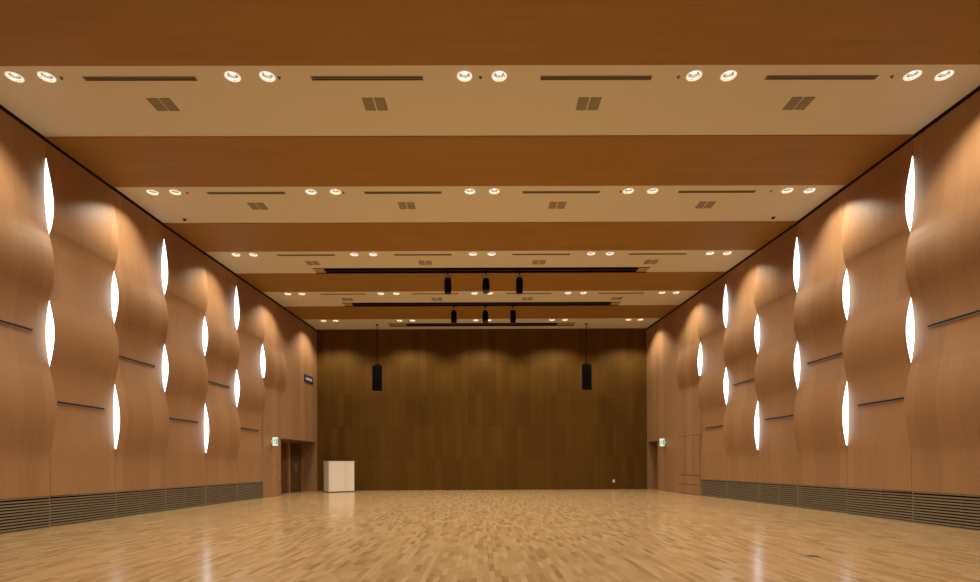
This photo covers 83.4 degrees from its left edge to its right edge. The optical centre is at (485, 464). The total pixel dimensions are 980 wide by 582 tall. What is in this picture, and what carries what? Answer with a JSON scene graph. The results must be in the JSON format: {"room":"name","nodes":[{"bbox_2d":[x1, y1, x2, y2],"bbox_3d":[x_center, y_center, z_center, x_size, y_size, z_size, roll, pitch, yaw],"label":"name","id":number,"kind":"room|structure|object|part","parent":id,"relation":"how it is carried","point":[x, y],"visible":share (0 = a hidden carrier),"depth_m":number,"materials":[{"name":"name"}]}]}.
{"room":"community hall","nodes":[
{"label":"community hall","id":0,"kind":"room"},
{"bbox_2d":[0,104,317,497],"bbox_3d":[-8.272,-2.447,10.530,1.015,7.160,27.150,0,0,2],"label":"wall","id":1,"kind":"structure","parent":0,"point":[299,422],"depth_m":21.55,"materials":[{"name":"brown wood"}]},
{"bbox_2d":[0,496,49,534],"bbox_3d":[-7.965,0.847,9.044,0.184,0.570,1.772,0,0,1],"label":"air vent","id":2,"kind":"object","parent":1,"relation":"in","point":[29,513],"visible":0.98,"depth_m":9.44,"materials":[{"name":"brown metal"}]},
{"bbox_2d":[0,109,55,498],"bbox_3d":[-7.924,-2.643,9.044,0.302,6.400,1.775,0,0,1],"label":"panel","id":3,"kind":"object","parent":1,"relation":"attached to","point":[27,394],"visible":1,"depth_m":9.38,"materials":[{"name":"brown wood"}]},
{"bbox_2d":[44,142,118,495],"bbox_3d":[-7.919,-2.644,10.818,0.286,6.400,1.770,0,0,0],"label":"panel","id":4,"kind":"object","parent":1,"relation":"attached to","point":[82,345],"visible":0.87,"depth_m":10.70,"materials":[{"name":"brown wood"}]},
{"bbox_2d":[50,491,116,527],"bbox_3d":[-7.941,0.847,10.819,0.164,0.570,1.771,0,0,1],"label":"air vent","id":5,"kind":"object","parent":1,"relation":"in","point":[70,509],"visible":0.87,"depth_m":10.79,"materials":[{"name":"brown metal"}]},
{"bbox_2d":[111,191,169,490],"bbox_3d":[-7.884,-2.644,12.593,0.247,6.400,1.775,0,0,1],"label":"panel","id":6,"kind":"object","parent":1,"relation":"attached to","point":[138,302],"visible":0.87,"depth_m":12.50,"materials":[{"name":"brown wood"}]},
{"bbox_2d":[117,488,165,517],"bbox_3d":[-7.919,0.847,12.594,0.139,0.570,1.771,0,0,1],"label":"air vent","id":7,"kind":"object","parent":1,"relation":"in","point":[142,501],"visible":0.93,"depth_m":12.58,"materials":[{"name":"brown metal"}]},
{"bbox_2d":[162,227,207,487],"bbox_3d":[-7.833,-2.644,14.369,0.232,6.400,1.782,0,0,3],"label":"panel","id":8,"kind":"object","parent":1,"relation":"attached to","point":[184,278],"visible":0.93,"depth_m":14.28,"materials":[{"name":"brown wood"}]},
{"bbox_2d":[166,485,205,510],"bbox_3d":[-7.861,0.846,14.369,0.139,0.570,1.776,0,0,3],"label":"air vent","id":9,"kind":"object","parent":1,"relation":"in","point":[184,497],"visible":0.94,"depth_m":14.35,"materials":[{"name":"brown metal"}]},
{"bbox_2d":[202,254,240,484],"bbox_3d":[-7.742,-2.644,16.145,0.246,6.400,1.782,0,0,3],"label":"panel","id":10,"kind":"object","parent":1,"relation":"attached to","point":[221,346],"visible":0.86,"depth_m":16.07,"materials":[{"name":"brown wood"}]},
{"bbox_2d":[206,483,237,505],"bbox_3d":[-7.778,0.846,16.145,0.139,0.570,1.776,0,0,3],"label":"air vent","id":11,"kind":"object","parent":1,"relation":"in","point":[216,493],"visible":0.94,"depth_m":16.14,"materials":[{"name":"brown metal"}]},
{"bbox_2d":[234,276,265,482],"bbox_3d":[-7.667,-2.645,17.920,0.232,6.400,1.782,0,0,3],"label":"panel","id":12,"kind":"object","parent":1,"relation":"attached to","point":[250,395],"visible":0.87,"depth_m":17.86,"materials":[{"name":"brown wood"}]},
{"bbox_2d":[238,481,262,500],"bbox_3d":[-7.695,0.845,17.920,0.139,0.570,1.776,0,0,3],"label":"air vent","id":13,"kind":"object","parent":1,"relation":"in","point":[247,490],"visible":0.91,"depth_m":17.91,"materials":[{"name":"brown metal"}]},
{"bbox_2d":[261,294,286,417],"bbox_3d":[-7.586,-3.810,19.695,0.241,4.070,1.782,0,0,3],"label":"panel","id":14,"kind":"object","parent":1,"relation":"attached to","point":[273,362],"visible":0.85,"depth_m":19.65,"materials":[{"name":"brown wood"}]},
{"bbox_2d":[271,437,278,445],"bbox_3d":[-7.442,-0.831,19.457,0.250,0.320,0.064,0,0,0],"label":"exit sign","id":15,"kind":"object","parent":1,"relation":"attached to","point":[275,440],"visible":1,"depth_m":19.43,"materials":[{"name":"white plastic"}]},
{"bbox_2d":[281,440,302,492],"bbox_3d":[-8.101,0.073,22.100,0.165,2.118,3.692,0,0,3],"label":"door","id":16,"kind":"structure","parent":1,"relation":"in","point":[291,451],"depth_m":22.89,"materials":[{"name":"brown wood"}]},
{"bbox_2d":[304,374,312,383],"bbox_3d":[-7.397,-3.591,23.064,0.033,0.280,0.943,0,0,3],"label":"wall sign","id":17,"kind":"object","parent":1,"relation":"attached to","point":[307,378],"visible":1,"depth_m":22.99,"materials":[{"name":"plastic"}]},
{"bbox_2d":[316,328,646,490],"bbox_3d":[-0.132,-2.579,24.270,17.200,7.380,0.300,0,0,0],"label":"wall","id":18,"kind":"structure","parent":0,"point":[454,409],"depth_m":24.12,"materials":[{"name":"brown wood"}]},
{"bbox_2d":[0,65,979,329],"bbox_3d":[-0.086,-6.220,10.857,17.800,0.500,26.625,0,0,0],"label":"ceiling","id":19,"kind":"structure","parent":0,"point":[522,104],"depth_m":9.54,"materials":[{"name":"paint"}]},
{"bbox_2d":[5,72,23,82],"bbox_3d":[-7.193,-5.996,8.405,0.228,0.152,0.228,0,0,0],"label":"recessed light","id":20,"kind":"object","parent":19,"relation":"in","point":[14,76],"visible":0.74,"depth_m":8.45,"materials":[{"name":"beige metal"}]},
{"bbox_2d":[37,71,55,82],"bbox_3d":[-6.703,-5.999,8.408,0.228,0.152,0.228,0,0,0],"label":"recessed light","id":21,"kind":"object","parent":19,"relation":"in","point":[46,76],"visible":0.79,"depth_m":8.45,"materials":[{"name":"beige metal"}]},
{"bbox_2d":[82,76,197,80],"bbox_3d":[-5.302,-5.937,8.454,1.723,0.010,0.088,0,0,0],"label":"ceiling vent","id":22,"kind":"object","parent":19,"relation":"in","point":[109,78],"visible":1,"depth_m":8.45,"materials":[{"name":"metal"}]},
{"bbox_2d":[146,190,158,194],"bbox_3d":[-7.233,-5.996,11.960,0.228,0.152,0.228,0,0,0],"label":"recessed light","id":23,"kind":"object","parent":19,"relation":"in","point":[152,192],"visible":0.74,"depth_m":12.01,"materials":[{"name":"beige metal"}]},
{"bbox_2d":[146,98,179,110],"bbox_3d":[-5.305,-5.936,9.064,0.372,0.012,0.310,0,0,0],"label":"ceiling vent","id":24,"kind":"object","parent":19,"relation":"in","point":[155,102],"visible":1,"depth_m":9.06,"materials":[{"name":"metal"}]},
{"bbox_2d":[169,190,180,194],"bbox_3d":[-6.743,-5.999,11.962,0.228,0.152,0.228,0,0,0],"label":"recessed light","id":25,"kind":"object","parent":19,"relation":"in","point":[174,192],"visible":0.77,"depth_m":12.01,"materials":[{"name":"beige metal"}]},
{"bbox_2d":[224,71,240,81],"bbox_3d":[-3.869,-6.014,8.421,0.228,0.152,0.228,0,0,0],"label":"recessed light","id":26,"kind":"object","parent":19,"relation":"in","point":[231,75],"visible":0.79,"depth_m":8.46,"materials":[{"name":"beige metal"}]},
{"bbox_2d":[206,192,285,193],"bbox_3d":[-5.218,-5.938,12.010,1.690,0.010,0.088,0,0,0],"label":"ceiling vent","id":27,"kind":"object","parent":19,"relation":"in","point":[206,192],"visible":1,"depth_m":12.00,"materials":[{"name":"metal"}]},
{"bbox_2d":[247,203,267,209],"bbox_3d":[-5.221,-5.937,12.620,0.372,0.012,0.310,0,0,0],"label":"ceiling vent","id":28,"kind":"object","parent":19,"relation":"in","point":[253,206],"visible":1,"depth_m":12.62,"materials":[{"name":"metal"}]},
{"bbox_2d":[259,71,274,81],"bbox_3d":[-3.337,-6.017,8.424,0.228,0.152,0.228,0,0,0],"label":"recessed light","id":29,"kind":"object","parent":19,"relation":"in","point":[266,74],"visible":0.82,"depth_m":8.47,"materials":[{"name":"beige metal"}]},
{"bbox_2d":[277,254,334,255],"bbox_3d":[-5.072,-5.939,15.566,1.637,0.010,0.088,0,0,0],"label":"ceiling vent","id":30,"kind":"object","parent":19,"relation":"in","point":[288,254],"visible":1,"depth_m":15.57,"materials":[{"name":"metal"}]},
{"bbox_2d":[306,189,315,194],"bbox_3d":[-3.794,-6.014,11.977,0.228,0.152,0.228,0,0,0],"label":"recessed light","id":31,"kind":"object","parent":19,"relation":"in","point":[308,190],"visible":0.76,"depth_m":12.03,"materials":[{"name":"beige metal"}]},
{"bbox_2d":[305,261,319,264],"bbox_3d":[-5.075,-5.938,16.175,0.372,0.012,0.310,0,0,0],"label":"ceiling vent","id":32,"kind":"object","parent":19,"relation":"in","point":[307,262],"visible":1,"depth_m":16.18,"materials":[{"name":"metal"}]},
{"bbox_2d":[330,189,340,194],"bbox_3d":[-3.262,-6.017,11.979,0.228,0.152,0.228,0,0,0],"label":"recessed light","id":33,"kind":"object","parent":19,"relation":"in","point":[333,190],"visible":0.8,"depth_m":12.04,"materials":[{"name":"beige metal"}]},
{"bbox_2d":[320,294,365,294],"bbox_3d":[-4.941,-5.939,19.121,1.589,0.010,0.088,0,0,0],"label":"ceiling vent","id":34,"kind":"object","parent":19,"relation":"in","point":[320,294],"visible":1,"depth_m":19.16,"materials":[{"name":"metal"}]},
{"bbox_2d":[310,76,423,80],"bbox_3d":[-1.817,-5.956,8.471,1.723,0.010,0.088,0,0,0],"label":"ceiling vent","id":35,"kind":"object","parent":19,"relation":"in","point":[314,78],"visible":1,"depth_m":8.47,"materials":[{"name":"metal"}]},
{"bbox_2d":[362,98,387,110],"bbox_3d":[-1.820,-5.955,9.081,0.372,0.012,0.310,0,0,0],"label":"ceiling vent","id":36,"kind":"object","parent":19,"relation":"in","point":[368,103],"visible":1,"depth_m":9.08,"materials":[{"name":"metal"}]},
{"bbox_2d":[372,324,381,390],"bbox_3d":[-4.569,-4.541,23.287,0.408,2.810,0.382,0,0,-6],"label":"loudspeaker","id":37,"kind":"object","parent":19,"relation":"hanging from","point":[376,368],"visible":1,"depth_m":23.14,"materials":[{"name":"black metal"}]},
{"bbox_2d":[364,191,441,193],"bbox_3d":[-1.800,-5.956,12.027,1.690,0.010,0.088,0,0,0],"label":"ceiling vent","id":38,"kind":"object","parent":19,"relation":"in","point":[386,192],"visible":1,"depth_m":12.02,"materials":[{"name":"metal"}]},
{"bbox_2d":[398,202,415,208],"bbox_3d":[-1.803,-5.955,12.636,0.372,0.012,0.310,0,0,0],"label":"ceiling vent","id":39,"kind":"object","parent":19,"relation":"in","point":[402,205],"visible":1,"depth_m":12.61,"materials":[{"name":"metal"}]},
{"bbox_2d":[394,254,451,255],"bbox_3d":[-1.762,-5.956,15.582,1.637,0.010,0.088,0,0,0],"label":"ceiling vent","id":40,"kind":"object","parent":19,"relation":"in","point":[394,254],"visible":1,"depth_m":15.58,"materials":[{"name":"metal"}]},
{"bbox_2d":[419,261,431,264],"bbox_3d":[-1.765,-5.955,16.192,0.372,0.012,0.310,0,0,0],"label":"ceiling vent","id":41,"kind":"object","parent":19,"relation":"in","point":[420,262],"visible":1,"depth_m":16.24,"materials":[{"name":"metal"}]},
{"bbox_2d":[412,293,457,293],"bbox_3d":[-1.730,-5.956,19.137,1.589,0.010,0.088,0,0,0],"label":"ceiling vent","id":42,"kind":"object","parent":19,"relation":"in","point":[412,293],"visible":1,"depth_m":19.09,"materials":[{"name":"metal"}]},
{"bbox_2d":[457,71,471,81],"bbox_3d":[-0.317,-6.032,8.439,0.228,0.152,0.228,0,0,0],"label":"recessed light","id":43,"kind":"object","parent":19,"relation":"in","point":[467,75],"visible":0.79,"depth_m":8.49,"materials":[{"name":"beige metal"}]},
{"bbox_2d":[465,189,474,193],"bbox_3d":[-0.334,-6.032,11.994,0.228,0.152,0.228,0,0,0],"label":"recessed light","id":44,"kind":"object","parent":19,"relation":"in","point":[467,191],"visible":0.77,"depth_m":12.05,"materials":[{"name":"beige metal"}]},
{"bbox_2d":[312,267,649,273],"bbox_3d":[-0.115,-6.165,16.855,10.232,0.449,0.442,0,0,0],"label":"batten","id":45,"kind":"object","parent":19,"relation":"attached to","point":[523,269],"visible":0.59,"depth_m":16.86,"materials":[{"name":"black metal"}]},
{"bbox_2d":[444,271,451,294],"bbox_3d":[-1.142,-5.584,16.822,0.236,0.698,0.237,0,0,-40],"label":"spotlight","id":46,"kind":"object","parent":45,"relation":"hanging from","point":[447,281],"visible":1,"depth_m":16.75,"materials":[{"name":"black metal"}]},
{"bbox_2d":[482,271,489,293],"bbox_3d":[0.024,-5.587,16.814,0.262,0.705,0.348,0,0,0],"label":"spotlight","id":47,"kind":"object","parent":45,"relation":"hanging from","point":[485,287],"visible":1,"depth_m":16.75,"materials":[{"name":"black metal"}]},
{"bbox_2d":[515,270,523,293],"bbox_3d":[1.048,-5.596,16.846,0.236,0.697,0.236,0,0,-40],"label":"spotlight","id":48,"kind":"object","parent":45,"relation":"hanging from","point":[519,281],"visible":1,"depth_m":16.77,"materials":[{"name":"black metal"}]},
{"bbox_2d":[343,302,619,306],"bbox_3d":[-0.132,-6.165,20.400,10.232,0.449,0.452,0,0,0],"label":"batten","id":49,"kind":"object","parent":19,"relation":"attached to","point":[421,303],"visible":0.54,"depth_m":20.38,"materials":[{"name":"black metal"}]},
{"bbox_2d":[450,305,456,323],"bbox_3d":[-1.159,-5.584,20.367,0.236,0.698,0.237,0,0,-40],"label":"spotlight","id":50,"kind":"object","parent":49,"relation":"hanging from","point":[453,313],"visible":1,"depth_m":20.30,"materials":[{"name":"black metal"}]},
{"bbox_2d":[482,304,488,323],"bbox_3d":[0.006,-5.587,20.359,0.262,0.705,0.348,0,0,0],"label":"spotlight","id":51,"kind":"object","parent":49,"relation":"hanging from","point":[485,318],"visible":1,"depth_m":20.29,"materials":[{"name":"black metal"}]},
{"bbox_2d":[509,304,516,323],"bbox_3d":[1.031,-5.596,20.391,0.236,0.697,0.236,0,0,-40],"label":"spotlight","id":52,"kind":"object","parent":49,"relation":"hanging from","point":[512,313],"visible":1,"depth_m":20.33,"materials":[{"name":"black metal"}]},
{"bbox_2d":[388,323,574,326],"bbox_3d":[-0.146,-6.165,23.370,7.892,0.449,0.492,0,0,0],"label":"batten","id":53,"kind":"object","parent":19,"relation":"attached to","point":[390,324],"visible":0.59,"depth_m":23.48,"materials":[{"name":"black metal"}]},
{"bbox_2d":[489,189,499,193],"bbox_3d":[0.198,-6.035,11.996,0.228,0.152,0.228,0,0,0],"label":"recessed light","id":54,"kind":"object","parent":19,"relation":"in","point":[496,191],"visible":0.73,"depth_m":12.05,"materials":[{"name":"beige metal"}]},
{"bbox_2d":[492,71,506,81],"bbox_3d":[0.215,-6.035,8.441,0.228,0.152,0.228,0,0,0],"label":"recessed light","id":55,"kind":"object","parent":19,"relation":"in","point":[497,74],"visible":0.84,"depth_m":8.49,"materials":[{"name":"beige metal"}]},
{"bbox_2d":[506,293,551,293],"bbox_3d":[1.520,-5.973,19.153,1.589,0.010,0.088,0,0,0],"label":"ceiling vent","id":56,"kind":"object","parent":19,"relation":"in","point":[506,293],"visible":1,"depth_m":19.15,"materials":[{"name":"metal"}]},
{"bbox_2d":[532,260,545,264],"bbox_3d":[1.585,-5.972,16.208,0.372,0.012,0.310,0,0,0],"label":"ceiling vent","id":57,"kind":"object","parent":19,"relation":"in","point":[534,261],"visible":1,"depth_m":16.16,"materials":[{"name":"metal"}]},
{"bbox_2d":[512,254,569,254],"bbox_3d":[1.587,-5.973,15.598,1.637,0.010,0.088,0,0,0],"label":"ceiling vent","id":58,"kind":"object","parent":19,"relation":"in","point":[512,254],"visible":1,"depth_m":15.59,"materials":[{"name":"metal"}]},
{"bbox_2d":[548,202,565,208],"bbox_3d":[1.657,-5.973,12.653,0.372,0.012,0.310,0,0,0],"label":"ceiling vent","id":59,"kind":"object","parent":19,"relation":"in","point":[561,205],"visible":1,"depth_m":12.65,"materials":[{"name":"metal"}]},
{"bbox_2d":[522,191,599,193],"bbox_3d":[1.660,-5.974,12.043,1.690,0.010,0.088,0,0,0],"label":"ceiling vent","id":60,"kind":"object","parent":19,"relation":"in","point":[523,192],"visible":1,"depth_m":12.04,"materials":[{"name":"metal"}]},
{"bbox_2d":[582,323,591,389],"bbox_3d":[4.293,-4.588,23.330,0.408,2.810,0.382,0,0,6],"label":"loudspeaker","id":61,"kind":"object","parent":19,"relation":"hanging from","point":[586,369],"visible":1,"depth_m":23.18,"materials":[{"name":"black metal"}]},
{"bbox_2d":[576,97,601,109],"bbox_3d":[1.708,-5.973,9.099,0.372,0.012,0.310,0,0,0],"label":"ceiling vent","id":62,"kind":"object","parent":19,"relation":"in","point":[582,103],"visible":1,"depth_m":9.08,"materials":[{"name":"metal"}]},
{"bbox_2d":[540,76,652,79],"bbox_3d":[1.711,-5.974,8.489,1.723,0.010,0.088,0,0,0],"label":"ceiling vent","id":63,"kind":"object","parent":19,"relation":"in","point":[541,77],"visible":1,"depth_m":8.49,"materials":[{"name":"metal"}]},
{"bbox_2d":[598,293,642,293],"bbox_3d":[4.731,-5.990,19.169,1.589,0.010,0.088,0,0,0],"label":"ceiling vent","id":64,"kind":"object","parent":19,"relation":"in","point":[598,293],"visible":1,"depth_m":19.20,"materials":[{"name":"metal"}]},
{"bbox_2d":[623,188,633,193],"bbox_3d":[3.126,-6.050,12.011,0.228,0.152,0.228,0,0,0],"label":"recessed light","id":65,"kind":"object","parent":19,"relation":"in","point":[628,189],"visible":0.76,"depth_m":12.07,"materials":[{"name":"beige metal"}]},
{"bbox_2d":[643,260,658,263],"bbox_3d":[4.894,-5.990,16.224,0.372,0.012,0.310,0,0,0],"label":"ceiling vent","id":66,"kind":"object","parent":19,"relation":"in","point":[646,261],"visible":1,"depth_m":16.21,"materials":[{"name":"metal"}]},
{"bbox_2d":[647,188,657,193],"bbox_3d":[3.658,-6.053,12.013,0.228,0.152,0.228,0,0,0],"label":"recessed light","id":67,"kind":"object","parent":19,"relation":"in","point":[653,190],"visible":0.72,"depth_m":12.07,"materials":[{"name":"beige metal"}]},
{"bbox_2d":[629,253,686,254],"bbox_3d":[4.897,-5.991,15.614,1.637,0.010,0.088,0,0,0],"label":"ceiling vent","id":68,"kind":"object","parent":19,"relation":"in","point":[629,253],"visible":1,"depth_m":15.57,"materials":[{"name":"metal"}]},
{"bbox_2d":[686,70,701,80],"bbox_3d":[3.211,-6.051,8.456,0.228,0.152,0.228,0,0,0],"label":"recessed light","id":69,"kind":"object","parent":19,"relation":"in","point":[694,74],"visible":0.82,"depth_m":8.50,"materials":[{"name":"beige metal"}]},
{"bbox_2d":[695,201,715,207],"bbox_3d":[5.075,-5.991,12.670,0.372,0.012,0.310,0,0,0],"label":"ceiling vent","id":70,"kind":"object","parent":19,"relation":"in","point":[700,204],"visible":1,"depth_m":12.64,"materials":[{"name":"metal"}]},
{"bbox_2d":[678,190,755,192],"bbox_3d":[5.078,-5.992,12.060,1.690,0.010,0.088,0,0,0],"label":"ceiling vent","id":71,"kind":"object","parent":19,"relation":"in","point":[742,191],"visible":1,"depth_m":12.06,"materials":[{"name":"metal"}]},
{"bbox_2d":[721,70,736,80],"bbox_3d":[3.743,-6.054,8.459,0.228,0.152,0.228,0,0,0],"label":"recessed light","id":72,"kind":"object","parent":19,"relation":"in","point":[728,74],"visible":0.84,"depth_m":8.50,"materials":[{"name":"beige metal"}]},
{"bbox_2d":[781,188,792,192],"bbox_3d":[6.607,-6.069,12.028,0.228,0.152,0.228,0,0,0],"label":"recessed light","id":73,"kind":"object","parent":19,"relation":"in","point":[787,190],"visible":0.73,"depth_m":12.08,"materials":[{"name":"beige metal"}]},
{"bbox_2d":[782,97,814,109],"bbox_3d":[5.194,-5.991,9.116,0.372,0.012,0.310,0,0,0],"label":"ceiling vent","id":74,"kind":"object","parent":19,"relation":"in","point":[794,101],"visible":1,"depth_m":9.11,"materials":[{"name":"metal"}]},
{"bbox_2d":[804,188,815,192],"bbox_3d":[7.097,-6.071,12.030,0.228,0.152,0.228,0,0,0],"label":"recessed light","id":75,"kind":"object","parent":19,"relation":"in","point":[810,190],"visible":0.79,"depth_m":12.07,"materials":[{"name":"beige metal"}]},
{"bbox_2d":[764,75,878,79],"bbox_3d":[5.197,-5.992,8.506,1.723,0.010,0.088,0,0,0],"label":"ceiling vent","id":76,"kind":"object","parent":19,"relation":"in","point":[768,77],"visible":1,"depth_m":8.50,"materials":[{"name":"metal"}]},
{"bbox_2d":[903,70,921,80],"bbox_3d":[6.582,-6.069,8.472,0.228,0.152,0.228,0,0,0],"label":"recessed light","id":77,"kind":"object","parent":19,"relation":"in","point":[912,74],"visible":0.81,"depth_m":8.52,"materials":[{"name":"beige metal"}]},
{"bbox_2d":[935,70,953,80],"bbox_3d":[7.072,-6.071,8.475,0.228,0.152,0.228,0,0,0],"label":"recessed light","id":78,"kind":"object","parent":19,"relation":"in","point":[944,74],"visible":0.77,"depth_m":8.52,"materials":[{"name":"beige metal"}]},
{"bbox_2d":[0,489,979,581],"bbox_3d":[-0.047,1.215,10.860,20.000,0.250,28.320,0,0,0],"label":"floor","id":79,"kind":"structure","parent":0,"point":[561,535],"depth_m":7.68,"materials":[{"name":"beige wood"}]},
{"bbox_2d":[323,461,354,492],"bbox_3d":[-6.090,0.479,22.921,1.120,1.285,0.600,0,0,-36],"label":"podium","id":80,"kind":"object","parent":79,"relation":"on","point":[338,475],"visible":0.99,"depth_m":22.65,"materials":[{"name":"white wood"}]},
{"bbox_2d":[646,86,979,495],"bbox_3d":[8.121,-2.533,10.610,0.972,7.160,27.150,0,0,-2],"label":"wall","id":81,"kind":"structure","parent":0,"point":[664,420],"depth_m":21.73,"materials":[{"name":"brown wood"}]},
{"bbox_2d":[45,135,912,186],"bbox_3d":[-0.086,-6.212,10.857,17.800,0.515,1.775,0,0,0],"label":"ceiling beam","id":82,"kind":"structure","parent":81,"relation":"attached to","point":[580,160],"depth_m":10.73,"materials":[{"name":"brown wood"}]},
{"bbox_2d":[164,221,796,251],"bbox_3d":[-0.103,-6.212,14.407,17.800,0.515,1.775,0,0,0],"label":"ceiling beam","id":83,"kind":"structure","parent":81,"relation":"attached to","point":[711,235],"depth_m":14.30,"materials":[{"name":"brown wood"}]},
{"bbox_2d":[237,272,725,291],"bbox_3d":[-0.120,-6.212,17.957,17.800,0.515,1.775,0,0,0],"label":"ceiling beam","id":84,"kind":"structure","parent":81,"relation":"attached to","point":[648,281],"depth_m":17.87,"materials":[{"name":"brown wood"}]},
{"bbox_2d":[284,305,678,319],"bbox_3d":[-0.138,-6.212,21.507,17.800,0.515,1.775,0,0,0],"label":"ceiling beam","id":85,"kind":"structure","parent":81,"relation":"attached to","point":[620,311],"depth_m":21.41,"materials":[{"name":"brown wood"}]},
{"bbox_2d":[0,0,979,65],"bbox_3d":[-0.068,-6.212,7.307,17.800,0.515,1.775,0,0,0],"label":"ceiling beam","id":86,"kind":"structure","parent":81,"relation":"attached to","point":[32,32],"depth_m":7.56,"materials":[{"name":"brown wood"}]},
{"bbox_2d":[659,438,665,445],"bbox_3d":[7.101,-0.907,22.028,0.250,0.320,0.064,0,0,0],"label":"exit sign","id":87,"kind":"object","parent":81,"relation":"attached to","point":[662,442],"visible":1,"depth_m":22.00,"materials":[{"name":"white plastic"}]},
{"bbox_2d":[678,434,699,494],"bbox_3d":[7.344,-0.013,19.846,0.021,2.110,1.823,0,0,-3],"label":"door","id":88,"kind":"structure","parent":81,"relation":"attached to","point":[688,446],"depth_m":19.78,"materials":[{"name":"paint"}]},
{"bbox_3d":[7.310,-0.351,20.453,0.008,1.405,0.584,0,0,-3],"label":"cupboard door","id":89,"kind":"part","parent":88,"relation":"part of","materials":[{"name":"brown wood"}]},
{"bbox_3d":[7.344,-0.351,19.846,0.008,1.405,0.584,0,0,-3],"label":"cupboard door","id":90,"kind":"part","parent":88,"relation":"part of","materials":[{"name":"brown wood"}]},
{"bbox_3d":[7.379,-0.351,19.240,0.008,1.405,0.584,0,0,-3],"label":"cupboard door","id":91,"kind":"part","parent":88,"relation":"part of","materials":[{"name":"brown wood"}]},
{"bbox_2d":[677,293,701,415],"bbox_3d":[7.353,-3.889,19.769,0.241,4.070,1.782,0,0,-3],"label":"panel","id":92,"kind":"object","parent":81,"relation":"attached to","point":[689,362],"visible":0.89,"depth_m":19.70,"materials":[{"name":"brown wood"}]},
{"bbox_2d":[698,275,727,479],"bbox_3d":[7.463,-2.724,17.994,0.232,6.400,1.782,0,0,-3],"label":"panel","id":93,"kind":"object","parent":81,"relation":"attached to","point":[713,306],"visible":0.91,"depth_m":17.93,"materials":[{"name":"brown wood"}]},
{"bbox_2d":[701,479,727,498],"bbox_3d":[7.528,0.766,17.994,0.139,0.570,1.776,0,0,-3],"label":"air vent","id":94,"kind":"object","parent":81,"relation":"in","point":[709,487],"visible":0.95,"depth_m":17.98,"materials":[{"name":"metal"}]},
{"bbox_2d":[723,253,759,481],"bbox_3d":[7.556,-2.725,16.220,0.246,6.400,1.782,0,0,-3],"label":"panel","id":95,"kind":"object","parent":81,"relation":"attached to","point":[741,340],"visible":0.93,"depth_m":16.14,"materials":[{"name":"brown wood"}]},
{"bbox_2d":[727,480,757,502],"bbox_3d":[7.628,0.765,16.220,0.139,0.570,1.776,0,0,-3],"label":"air vent","id":96,"kind":"object","parent":81,"relation":"in","point":[736,490],"visible":0.91,"depth_m":16.21,"materials":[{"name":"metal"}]},
{"bbox_2d":[754,225,799,483],"bbox_3d":[7.664,-2.725,14.445,0.232,6.400,1.782,0,0,-3],"label":"panel","id":97,"kind":"object","parent":81,"relation":"attached to","point":[777,366],"visible":0.88,"depth_m":14.36,"materials":[{"name":"brown wood"}]},
{"bbox_2d":[758,482,799,507],"bbox_3d":[7.728,0.765,14.445,0.139,0.570,1.776,0,0,-3],"label":"air vent","id":98,"kind":"object","parent":81,"relation":"in","point":[782,494],"visible":0.94,"depth_m":14.42,"materials":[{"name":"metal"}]},
{"bbox_2d":[793,189,849,486],"bbox_3d":[7.732,-2.725,12.670,0.247,6.400,1.775,0,0,-2],"label":"panel","id":99,"kind":"object","parent":81,"relation":"attached to","point":[821,306],"visible":0.84,"depth_m":12.57,"materials":[{"name":"brown wood"}]},
{"bbox_2d":[798,484,845,513],"bbox_3d":[7.804,0.764,12.671,0.139,0.570,1.771,0,0,-2],"label":"air vent","id":100,"kind":"object","parent":81,"relation":"in","point":[814,497],"visible":0.93,"depth_m":12.66,"materials":[{"name":"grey metal"}]},
{"bbox_2d":[842,140,913,490],"bbox_3d":[7.785,-2.726,10.894,0.286,6.400,1.770,0,0,0],"label":"panel","id":101,"kind":"object","parent":81,"relation":"attached to","point":[878,339],"visible":0.9,"depth_m":10.78,"materials":[{"name":"brown wood"}]},
{"bbox_2d":[846,487,911,521],"bbox_3d":[7.843,0.764,10.896,0.164,0.570,1.771,0,0,-2],"label":"air vent","id":102,"kind":"object","parent":81,"relation":"in","point":[896,505],"visible":0.92,"depth_m":10.86,"materials":[{"name":"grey metal"}]},
{"bbox_2d":[905,90,979,494],"bbox_3d":[7.807,-2.726,9.121,0.302,6.400,1.775,0,0,-2],"label":"panel","id":103,"kind":"object","parent":81,"relation":"attached to","point":[942,260],"visible":1,"depth_m":9.25,"materials":[{"name":"brown wood"}]},
{"bbox_2d":[912,491,979,530],"bbox_3d":[7.884,0.764,9.121,0.184,0.570,1.772,0,0,-2],"label":"air vent","id":104,"kind":"object","parent":81,"relation":"in","point":[959,511],"visible":0.96,"depth_m":9.32,"materials":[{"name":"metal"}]}
]}

